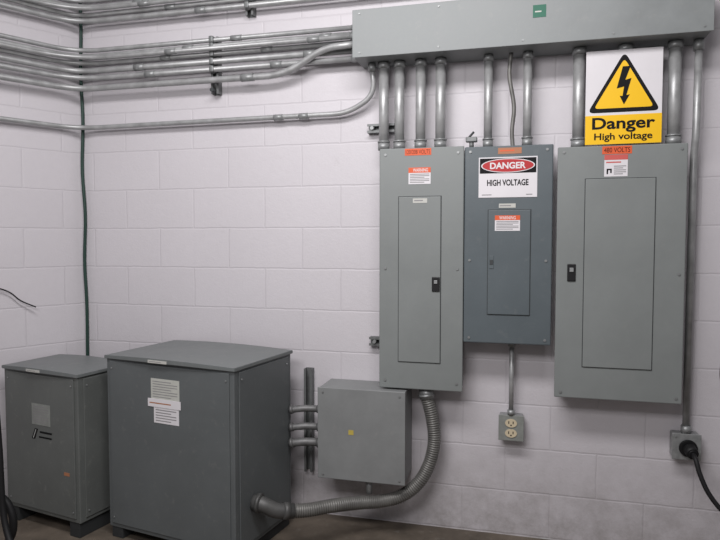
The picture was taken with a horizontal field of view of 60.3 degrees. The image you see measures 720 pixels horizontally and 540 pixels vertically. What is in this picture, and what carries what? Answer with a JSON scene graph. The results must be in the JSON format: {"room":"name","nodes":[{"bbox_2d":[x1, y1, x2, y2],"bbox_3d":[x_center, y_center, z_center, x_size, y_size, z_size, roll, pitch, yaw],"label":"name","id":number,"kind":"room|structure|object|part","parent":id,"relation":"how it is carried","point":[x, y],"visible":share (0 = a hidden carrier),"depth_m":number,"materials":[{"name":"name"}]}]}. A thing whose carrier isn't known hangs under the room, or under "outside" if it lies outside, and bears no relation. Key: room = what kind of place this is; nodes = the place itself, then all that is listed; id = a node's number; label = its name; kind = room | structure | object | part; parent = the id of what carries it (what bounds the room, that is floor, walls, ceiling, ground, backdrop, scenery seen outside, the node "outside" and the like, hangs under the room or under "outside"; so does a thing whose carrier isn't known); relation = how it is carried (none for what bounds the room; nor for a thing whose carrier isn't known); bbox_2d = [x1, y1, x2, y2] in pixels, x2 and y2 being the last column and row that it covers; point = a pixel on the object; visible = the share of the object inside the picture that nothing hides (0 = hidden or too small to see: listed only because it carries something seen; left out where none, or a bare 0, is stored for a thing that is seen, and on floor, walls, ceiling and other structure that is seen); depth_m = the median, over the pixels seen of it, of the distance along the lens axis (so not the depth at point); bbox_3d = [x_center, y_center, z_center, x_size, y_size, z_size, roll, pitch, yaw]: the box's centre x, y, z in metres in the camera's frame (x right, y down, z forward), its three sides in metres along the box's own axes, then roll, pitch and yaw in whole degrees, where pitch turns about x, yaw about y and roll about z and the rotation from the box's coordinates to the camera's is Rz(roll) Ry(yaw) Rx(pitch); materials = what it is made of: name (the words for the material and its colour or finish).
{"room":"electrical room","nodes":[
{"label":"electrical room","id":0,"kind":"room"},
{"bbox_2d":[0,0,85,496],"bbox_3d":[-2.793,-0.283,2.110,0.121,3.100,3.600,3,4,43],"label":"wall","id":1,"kind":"structure","parent":0,"point":[41,213],"depth_m":3.21,"materials":[{"name":"white brick"}]},
{"bbox_2d":[0,288,35,307],"bbox_3d":[-1.760,0.127,3.090,0.263,0.141,0.015,-3,4,-42],"label":"wire","id":2,"kind":"object","parent":1,"relation":"attached to","point":[0,288],"visible":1,"depth_m":3.12,"materials":[{"name":"black plastic"}]},
{"bbox_2d":[0,0,325,23],"bbox_3d":[-0.940,-1.256,2.450,6.173,0.038,1.786,-1,3,-13],"label":"conduit","id":3,"kind":"object","parent":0,"point":[197,10],"visible":1,"depth_m":3.09,"materials":[{"name":"metal"}]},
{"bbox_2d":[0,512,547,539],"bbox_3d":[-0.850,1.364,1.176,7.000,0.100,4.320,1,3,14],"label":"floor","id":4,"kind":"structure","parent":0,"point":[38,526],"depth_m":2.90,"materials":[{"name":"concrete"}]},
{"bbox_2d":[0,419,12,539],"bbox_3d":[-1.351,0.762,2.428,0.494,0.982,0.060,3,4,43],"label":"power cable","id":5,"kind":"object","parent":4,"relation":"on","point":[3,512],"visible":1,"depth_m":2.54,"materials":[{"name":"black rubber"}]},
{"bbox_2d":[5,495,17,539],"bbox_3d":[-1.568,1.076,2.641,0.273,0.322,0.039,1,3,20],"label":"power cable","id":6,"kind":"object","parent":4,"relation":"on","point":[11,512],"visible":0.74,"depth_m":2.59,"materials":[{"name":"black rubber"}]},
{"bbox_2d":[2,354,109,537],"bbox_3d":[-1.441,0.837,3.058,0.521,0.770,0.342,1,3,25],"label":"transformer","id":7,"kind":"object","parent":4,"relation":"on","point":[57,433],"visible":0.8,"depth_m":2.91,"materials":[{"name":"paint"}]},
{"bbox_3d":[-1.496,0.679,2.907,0.125,0.100,0.002,1,3,25],"label":"rating plate","id":8,"kind":"part","parent":7,"relation":"part of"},
{"bbox_2d":[33,406,47,423],"bbox_3d":[-1.497,0.679,2.906,0.105,0.077,0.001,1,3,25],"label":"print","id":9,"kind":"object","parent":7,"relation":"attached to","point":[35,406],"depth_m":2.91},
{"bbox_3d":[-1.441,0.464,3.041,0.520,0.024,0.339,1,3,25],"label":"lid","id":10,"kind":"part","parent":7,"relation":"part of","materials":[{"name":"paint"}]},
{"bbox_2d":[104,340,292,539],"bbox_3d":[-0.746,0.802,2.900,0.721,0.854,0.482,1,3,24],"label":"transformer","id":11,"kind":"object","parent":4,"relation":"on","point":[197,430],"visible":0.92,"depth_m":2.71,"materials":[{"name":"paint"}]},
{"bbox_2d":[153,381,176,398],"bbox_3d":[-0.846,0.520,2.686,0.137,0.070,0.001,1,3,24],"label":"print","id":12,"kind":"object","parent":11,"relation":"on","point":[153,381],"depth_m":2.69},
{"bbox_3d":[-0.845,0.521,2.687,0.157,0.093,0.002,1,3,24],"label":"rating plate","id":13,"kind":"part","parent":11,"relation":"part of","materials":[{"name":"white paper"}]},
{"bbox_2d":[156,409,175,422],"bbox_3d":[-0.842,0.635,2.690,0.115,0.051,0.001,1,3,24],"label":"print","id":14,"kind":"object","parent":11,"relation":"attached to","point":[156,409],"depth_m":2.69},
{"bbox_3d":[-0.746,0.388,2.882,0.720,0.024,0.479,1,3,24],"label":"lid","id":15,"kind":"part","parent":11,"relation":"part of","materials":[{"name":"paint"}]},
{"bbox_2d":[289,437,317,447],"bbox_3d":[-0.259,0.817,2.933,0.157,0.056,0.049,0,3,9],"label":"conduit","id":16,"kind":"object","parent":11,"relation":"attached to","point":[293,442],"visible":0.91,"depth_m":2.92,"materials":[{"name":"metal"}]},
{"bbox_2d":[289,405,317,413],"bbox_3d":[-0.259,0.657,2.926,0.156,0.049,0.041,0,3,9],"label":"conduit","id":17,"kind":"object","parent":11,"relation":"attached to","point":[298,408],"visible":0.83,"depth_m":2.92,"materials":[{"name":"metal"}]},
{"bbox_2d":[289,423,317,431],"bbox_3d":[-0.259,0.742,2.930,0.156,0.049,0.041,0,3,9],"label":"conduit","id":18,"kind":"object","parent":11,"relation":"attached to","point":[292,426],"visible":0.82,"depth_m":2.92,"materials":[{"name":"metal"}]},
{"bbox_2d":[250,389,440,519],"bbox_3d":[-0.058,0.823,2.781,0.868,0.566,0.138,-1,3,-15],"label":"conduit","id":19,"kind":"object","parent":11,"relation":"attached to","point":[259,503],"visible":1,"depth_m":2.82,"materials":[{"name":"metal"}]},
{"bbox_2d":[78,0,719,539],"bbox_3d":[0.785,-0.319,2.842,4.710,3.100,0.120,1,3,14],"label":"wall","id":20,"kind":"structure","parent":0,"point":[257,233],"depth_m":3.01,"materials":[{"name":"white brick"}]},
{"bbox_2d":[78,3,88,355],"bbox_3d":[-1.491,-0.179,3.358,0.025,2.730,0.026,-2,3,-36],"label":"cable","id":21,"kind":"object","parent":20,"relation":"attached to","point":[80,11],"visible":0.6,"depth_m":3.34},
{"bbox_2d":[60,0,116,2],"bbox_3d":[-0.941,-1.359,2.449,6.172,0.037,1.787,-1,3,-13],"label":"conduit","id":22,"kind":"object","parent":20,"relation":"attached to","point":[72,1],"visible":1,"depth_m":3.22,"materials":[{"name":"metal"}]},
{"bbox_2d":[43,0,144,5],"bbox_3d":[-0.939,-1.328,2.442,6.173,0.032,1.778,-1,3,-13],"label":"conduit","id":23,"kind":"object","parent":20,"relation":"attached to","point":[53,1],"visible":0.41,"depth_m":3.19,"materials":[{"name":"metal"}]},
{"bbox_2d":[5,0,253,17],"bbox_3d":[-0.941,-1.301,2.454,6.172,0.043,1.792,-1,3,-13],"label":"conduit","id":24,"kind":"object","parent":20,"relation":"attached to","point":[21,2],"visible":1,"depth_m":3.13,"materials":[{"name":"metal"}]},
{"bbox_2d":[0,63,375,129],"bbox_3d":[-2.080,-0.812,2.375,4.298,0.232,1.100,-1,3,-27],"label":"conduit","id":25,"kind":"object","parent":20,"relation":"attached to","point":[371,66],"visible":1,"depth_m":3.08,"materials":[{"name":"metal"}]},
{"bbox_2d":[209,36,221,95],"bbox_3d":[-0.727,-1.022,3.095,0.041,0.280,0.080,1,3,14],"label":"channel","id":26,"kind":"object","parent":20,"relation":"attached to","point":[216,88],"visible":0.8,"depth_m":3.09,"materials":[{"name":"metal"}]},
{"bbox_2d":[0,40,351,65],"bbox_3d":[-2.103,-1.034,2.341,4.245,0.030,1.026,-1,3,-28],"label":"conduit","id":27,"kind":"object","parent":26,"relation":"attached to","point":[267,49],"visible":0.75,"depth_m":3.09,"materials":[{"name":"metal"}]},
{"bbox_2d":[0,48,351,73],"bbox_3d":[-2.104,-1.001,2.344,4.244,0.042,1.041,-1,3,-28],"label":"conduit","id":28,"kind":"object","parent":26,"relation":"attached to","point":[301,54],"visible":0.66,"depth_m":3.09,"materials":[{"name":"metal"}]},
{"bbox_2d":[0,33,351,59],"bbox_3d":[-2.089,-1.048,2.297,4.207,0.031,1.000,-1,3,-28],"label":"conduit","id":29,"kind":"object","parent":26,"relation":"attached to","point":[313,39],"visible":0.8,"depth_m":3.04,"materials":[{"name":"metal"}]},
{"bbox_2d":[0,31,351,59],"bbox_3d":[-2.104,-1.074,2.340,4.243,0.040,1.037,-1,3,-28],"label":"conduit","id":30,"kind":"object","parent":26,"relation":"attached to","point":[341,33],"visible":0.35,"depth_m":3.06,"materials":[{"name":"metal"}]},
{"bbox_2d":[0,25,351,52],"bbox_3d":[-2.104,-1.109,2.340,4.245,0.039,1.030,-1,3,-28],"label":"conduit","id":31,"kind":"object","parent":26,"relation":"attached to","point":[241,37],"visible":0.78,"depth_m":3.08,"materials":[{"name":"metal"}]},
{"bbox_2d":[0,55,356,80],"bbox_3d":[-2.102,-0.956,2.342,4.245,0.039,1.026,-1,3,-28],"label":"conduit","id":32,"kind":"object","parent":26,"relation":"attached to","point":[273,64],"visible":0.88,"depth_m":3.08,"materials":[{"name":"metal"}]},
{"bbox_2d":[244,0,255,17],"bbox_3d":[-0.542,-1.360,3.032,0.041,0.220,0.078,1,3,14],"label":"channel","id":33,"kind":"object","parent":20,"relation":"attached to","point":[249,12],"visible":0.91,"depth_m":3.04,"materials":[{"name":"metal"}]},
{"bbox_2d":[24,0,194,10],"bbox_3d":[-0.929,-1.289,2.409,6.138,0.061,1.756,-1,3,-13],"label":"conduit","id":34,"kind":"object","parent":33,"relation":"attached to","point":[41,2],"visible":1,"depth_m":3.13,"materials":[{"name":"metal"}]},
{"bbox_2d":[304,367,314,471],"bbox_3d":[-0.252,0.743,3.080,0.041,0.515,0.040,1,3,14],"label":"channel","id":35,"kind":"object","parent":20,"relation":"attached to","point":[309,451],"visible":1,"depth_m":3.08,"materials":[{"name":"metal"}]},
{"bbox_2d":[318,378,411,485],"bbox_3d":[0.027,0.751,2.921,0.412,0.426,0.206,1,3,14],"label":"junction box","id":36,"kind":"object","parent":20,"relation":"attached to","point":[365,427],"visible":1,"depth_m":2.83,"materials":[{"name":"paint"}]},
{"bbox_2d":[365,482,371,494],"bbox_3d":[0.043,1.002,2.876,0.039,0.070,0.040,2,4,37],"label":"fitting","id":37,"kind":"object","parent":36,"relation":"attached to","point":[368,484],"visible":0.52,"depth_m":2.86,"materials":[{"name":"metal"}]},
{"bbox_2d":[369,336,378,345],"bbox_3d":[0.257,0.343,2.922,0.435,0.041,0.052,1,3,14],"label":"channel","id":38,"kind":"object","parent":20,"relation":"attached to","point":[374,339],"visible":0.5,"depth_m":2.96,"materials":[{"name":"metal"}]},
{"bbox_2d":[367,123,394,133],"bbox_3d":[0.100,-0.665,2.913,0.130,0.041,0.052,1,3,14],"label":"channel","id":39,"kind":"object","parent":20,"relation":"attached to","point":[373,128],"visible":0.66,"depth_m":2.91,"materials":[{"name":"metal"}]},
{"bbox_2d":[379,146,464,391],"bbox_3d":[0.282,-0.004,2.817,0.378,1.084,0.128,1,3,14],"label":"electrical panel","id":40,"kind":"object","parent":20,"relation":"attached to","point":[422,190],"visible":0.99,"depth_m":2.77,"materials":[{"name":"grey paint"}]},
{"bbox_2d":[378,61,389,150],"bbox_3d":[0.109,-0.749,2.846,0.054,0.400,0.054,2,4,37],"label":"conduit","id":41,"kind":"object","parent":40,"relation":"attached to","point":[383,66],"visible":0.86,"depth_m":2.83,"materials":[{"name":"metal"}]},
{"bbox_2d":[393,60,405,148],"bbox_3d":[0.180,-0.748,2.828,0.054,0.400,0.054,2,4,37],"label":"conduit","id":42,"kind":"object","parent":40,"relation":"attached to","point":[399,65],"visible":0.78,"depth_m":2.81,"materials":[{"name":"metal"}]},
{"bbox_2d":[410,174,428,182],"bbox_3d":[0.264,-0.407,2.752,0.087,0.039,0.001,1,3,14],"label":"print","id":43,"kind":"object","parent":40,"relation":"attached to","point":[410,174],"depth_m":2.75},
{"bbox_3d":[0.265,0.045,2.772,0.188,0.742,0.005,1,3,14],"label":"door","id":44,"kind":"part","parent":40,"relation":"part of","materials":[{"name":"grey paint"}]},
{"bbox_2d":[414,58,426,147],"bbox_3d":[0.274,-0.747,2.804,0.054,0.400,0.054,2,4,37],"label":"conduit","id":45,"kind":"object","parent":40,"relation":"attached to","point":[420,64],"visible":0.82,"depth_m":2.79,"materials":[{"name":"metal"}]},
{"bbox_2d":[434,57,446,146],"bbox_3d":[0.361,-0.746,2.781,0.054,0.400,0.054,2,4,37],"label":"conduit","id":46,"kind":"object","parent":40,"relation":"attached to","point":[440,62],"visible":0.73,"depth_m":2.76,"materials":[{"name":"metal"}]},
{"bbox_2d":[463,144,553,344],"bbox_3d":[0.652,-0.109,2.739,0.370,0.854,0.164,1,3,14],"label":"electrical panel","id":47,"kind":"object","parent":20,"relation":"attached to","point":[508,199],"visible":1,"depth_m":2.67,"materials":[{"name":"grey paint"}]},
{"bbox_2d":[466,131,476,146],"bbox_3d":[0.493,-0.575,2.740,0.050,0.075,0.030,1,3,14],"label":"clamp","id":48,"kind":"object","parent":47,"relation":"on","point":[471,140],"visible":0.94,"depth_m":2.73,"materials":[{"name":"metal"}]},
{"bbox_2d":[482,54,493,146],"bbox_3d":[0.564,-0.740,2.729,0.044,0.406,0.044,2,4,37],"label":"conduit","id":49,"kind":"object","parent":47,"relation":"attached to","point":[488,58],"visible":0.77,"depth_m":2.71,"materials":[{"name":"metal"}]},
{"bbox_2d":[496,221,518,229],"bbox_3d":[0.632,-0.192,2.659,0.093,0.035,0.001,1,3,14],"label":"print","id":50,"kind":"object","parent":47,"relation":"attached to","point":[496,221],"depth_m":2.66},
{"bbox_3d":[0.640,-0.032,2.669,0.176,0.451,0.005,1,3,14],"label":"door","id":51,"kind":"part","parent":47,"relation":"part of","materials":[{"name":"grey paint"}]},
{"bbox_2d":[507,344,515,415],"bbox_3d":[0.681,0.486,2.789,0.032,0.338,0.032,1,3,14],"label":"conduit","id":52,"kind":"object","parent":47,"relation":"attached to","point":[511,412],"visible":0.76,"depth_m":2.78,"materials":[{"name":"metal"}]},
{"bbox_2d":[521,51,532,144],"bbox_3d":[0.726,-0.738,2.687,0.044,0.406,0.044,2,4,37],"label":"conduit","id":53,"kind":"object","parent":47,"relation":"attached to","point":[527,138],"visible":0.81,"depth_m":2.67,"materials":[{"name":"metal"}]},
{"bbox_2d":[498,412,523,441],"bbox_3d":[0.687,0.710,2.819,0.110,0.116,0.070,1,3,14],"label":"outlet box","id":54,"kind":"object","parent":20,"relation":"attached to","point":[511,428],"visible":0.99,"depth_m":2.79,"materials":[{"name":"metal"}]},
{"bbox_2d":[505,429,516,437],"bbox_3d":[0.679,0.735,2.789,0.052,0.038,0.004,1,3,14],"label":"receptacle","id":55,"kind":"object","parent":54,"relation":"attached to","point":[509,433],"depth_m":2.79,"materials":[{"name":"beige plastic"}]},
{"bbox_2d":[505,419,516,427],"bbox_3d":[0.679,0.689,2.787,0.052,0.038,0.004,1,3,14],"label":"receptacle","id":56,"kind":"object","parent":54,"relation":"attached to","point":[509,423],"depth_m":2.78,"materials":[{"name":"beige plastic"}]},
{"bbox_2d":[352,0,714,68],"bbox_3d":[0.690,-1.041,2.662,1.446,0.208,0.206,1,3,14],"label":"box","id":57,"kind":"object","parent":20,"relation":"attached to","point":[456,30],"visible":1,"depth_m":2.59,"materials":[{"name":"paint"}]},
{"bbox_2d":[0,41,351,91],"bbox_3d":[-2.107,-0.951,2.323,4.203,0.143,1.057,-1,3,-28],"label":"conduit","id":58,"kind":"object","parent":57,"relation":"attached to","point":[341,45],"visible":0.99,"depth_m":3.06,"materials":[{"name":"metal"}]},
{"bbox_2d":[507,53,515,145],"bbox_3d":[0.661,-0.739,2.704,0.039,0.407,0.018,1,3,14],"label":"conduit","id":59,"kind":"object","parent":57,"relation":"attached to","point":[509,70],"visible":0.96,"depth_m":2.70,"materials":[{"name":"grey metal"}]},
{"bbox_2d":[554,143,687,403],"bbox_3d":[1.089,0.014,2.633,0.498,1.059,0.162,1,3,14],"label":"electrical panel","id":60,"kind":"object","parent":20,"relation":"attached to","point":[621,232],"visible":1,"depth_m":2.56,"materials":[{"name":"grey paint"}]},
{"bbox_2d":[570,47,586,146],"bbox_3d":[0.929,-0.728,2.635,0.059,0.421,0.059,2,4,37],"label":"conduit","id":61,"kind":"object","parent":60,"relation":"attached to","point":[578,53],"visible":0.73,"depth_m":2.62,"materials":[{"name":"metal"}]},
{"bbox_3d":[1.068,0.017,2.562,0.268,0.786,0.005,1,3,14],"label":"door","id":62,"kind":"part","parent":60,"relation":"part of","materials":[{"name":"grey paint"}]},
{"bbox_2d":[614,165,625,173],"bbox_3d":[1.067,-0.411,2.544,0.047,0.036,0.001,1,3,14],"label":"print","id":63,"kind":"object","parent":60,"relation":"attached to","point":[621,165],"depth_m":2.54},
{"bbox_2d":[585,47,662,144],"bbox_3d":[1.085,-0.714,2.552,0.294,0.384,0.005,1,3,14],"label":"sign","id":64,"kind":"object","parent":60,"relation":"attached to","point":[623,105],"visible":1,"depth_m":2.55,"materials":[{"name":"yellow plastic"}]},
{"bbox_2d":[616,43,632,144],"bbox_3d":[1.105,-0.726,2.590,0.059,0.421,0.059,2,4,37],"label":"conduit","id":65,"kind":"object","parent":60,"relation":"attached to","point":[625,45],"visible":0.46,"depth_m":2.56,"materials":[{"name":"metal"}]},
{"bbox_2d":[665,39,682,143],"bbox_3d":[1.289,-0.724,2.542,0.059,0.421,0.059,2,4,37],"label":"conduit","id":66,"kind":"object","parent":60,"relation":"attached to","point":[675,47],"visible":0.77,"depth_m":2.52,"materials":[{"name":"metal"}]},
{"bbox_2d":[669,430,701,460],"bbox_3d":[1.383,0.745,2.638,0.112,0.111,0.076,1,3,14],"label":"outlet box","id":67,"kind":"object","parent":20,"relation":"attached to","point":[678,440],"visible":0.73,"depth_m":2.62,"materials":[{"name":"metal"}]},
{"bbox_2d":[679,440,697,456],"bbox_3d":[1.379,0.750,2.605,0.072,0.072,0.010,1,3,14],"label":"receptacle","id":68,"kind":"object","parent":67,"relation":"attached to","point":[682,443],"depth_m":2.61,"materials":[{"name":"black plastic"}]},
{"bbox_2d":[683,444,719,510],"bbox_3d":[1.499,0.911,2.457,0.415,0.358,0.102,2,4,40],"label":"power cable","id":69,"kind":"object","parent":67,"relation":"hanging from","point":[690,450],"visible":1,"depth_m":2.51,"materials":[{"name":"black rubber"}]},
{"bbox_3d":[1.511,0.924,2.440,0.382,0.333,0.068,2,3,33],"label":"cord","id":70,"kind":"part","parent":69,"relation":"part of","materials":[{"name":"black rubber"}]},
{"bbox_2d":[680,38,704,433],"bbox_3d":[1.377,-0.121,2.569,0.043,1.628,0.081,1,3,14],"label":"conduit","id":71,"kind":"object","parent":20,"relation":"attached to","point":[698,44],"visible":1,"depth_m":2.57,"materials":[{"name":"metal"}]}
]}

